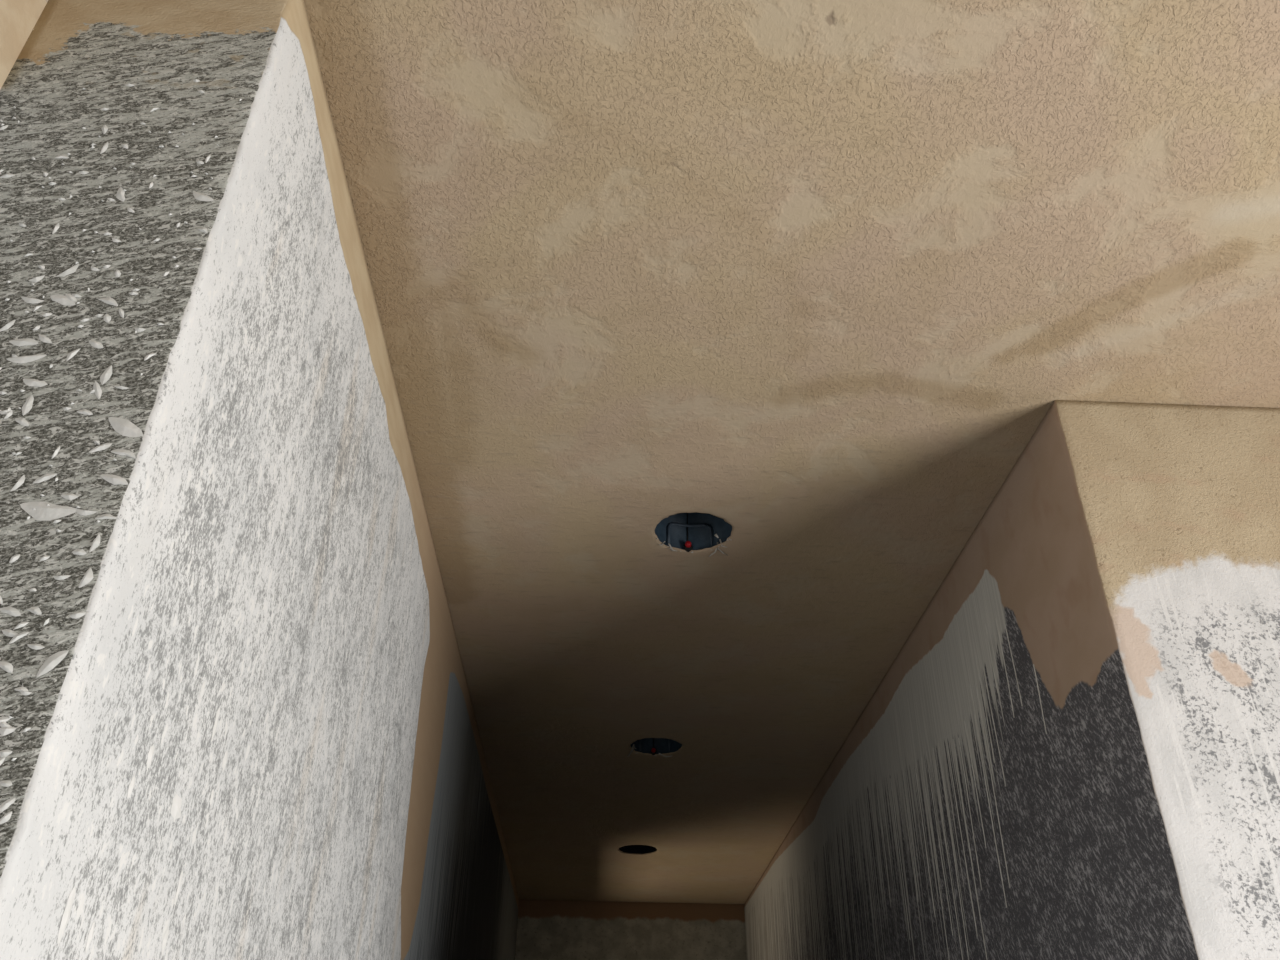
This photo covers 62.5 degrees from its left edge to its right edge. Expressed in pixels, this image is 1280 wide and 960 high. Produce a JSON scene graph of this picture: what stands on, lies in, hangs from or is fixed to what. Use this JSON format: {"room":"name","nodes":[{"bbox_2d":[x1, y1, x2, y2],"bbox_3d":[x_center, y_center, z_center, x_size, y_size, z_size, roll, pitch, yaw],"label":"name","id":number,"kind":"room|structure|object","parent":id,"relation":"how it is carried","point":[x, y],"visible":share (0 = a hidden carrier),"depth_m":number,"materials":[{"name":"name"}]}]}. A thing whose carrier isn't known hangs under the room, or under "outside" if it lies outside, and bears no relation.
{"room":"hallway","nodes":[
{"label":"hallway","id":0,"kind":"room"},
{"bbox_2d":[0,0,47,89],"bbox_3d":[-0.722,-0.436,-0.976,0.200,2.750,3.955,2,-33,-2],"label":"wall","id":1,"kind":"structure","parent":0,"point":[18,18],"depth_m":1.16,"materials":[{"name":"beige paint"}]},
{"bbox_2d":[0,0,518,959],"bbox_3d":[-0.683,1.973,2.721,0.277,2.750,5.263,2,-33,-2],"label":"wall","id":2,"kind":"structure","parent":0,"point":[238,721],"depth_m":1.12,"materials":[{"name":"white paint"}]},
{"bbox_2d":[515,900,745,959],"bbox_3d":[-0.100,3.485,5.031,1.692,2.750,0.200,2,-33,-2],"label":"wall","id":3,"kind":"structure","parent":0,"point":[546,929],"depth_m":5.62,"materials":[{"name":"paint"}]},
{"bbox_2d":[619,845,656,853],"bbox_3d":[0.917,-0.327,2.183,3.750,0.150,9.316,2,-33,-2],"label":"recessed light","id":4,"kind":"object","parent":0,"point":[637,849],"depth_m":5.55,"materials":[{"name":"black metal"}]},
{"bbox_2d":[304,0,1279,903],"bbox_3d":[0.909,-0.098,2.034,3.660,0.004,9.216,2,-33,-2],"label":"ceiling","id":5,"kind":"structure","parent":0,"point":[814,279],"depth_m":1.76,"materials":[{"name":"paint"}]},
{"bbox_2d":[628,738,681,756],"bbox_3d":[0.055,0.856,3.630,0.206,0.148,0.206,2,-33,-2],"label":"recessed light","id":6,"kind":"object","parent":5,"relation":"in","point":[653,746],"visible":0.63,"depth_m":3.68,"materials":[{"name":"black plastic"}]},
{"bbox_2d":[654,512,731,556],"bbox_3d":[0.120,0.064,2.416,0.206,0.146,0.207,2,-33,-2],"label":"recessed light","id":7,"kind":"object","parent":5,"relation":"in","point":[688,532],"visible":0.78,"depth_m":2.47,"materials":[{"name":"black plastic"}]},
{"bbox_2d":[744,400,1279,959],"bbox_3d":[1.637,2.261,3.118,1.976,2.750,4.495,2,-33,-2],"label":"wall","id":8,"kind":"structure","parent":0,"point":[1072,750],"depth_m":1.89,"materials":[{"name":"paint"}]}
]}

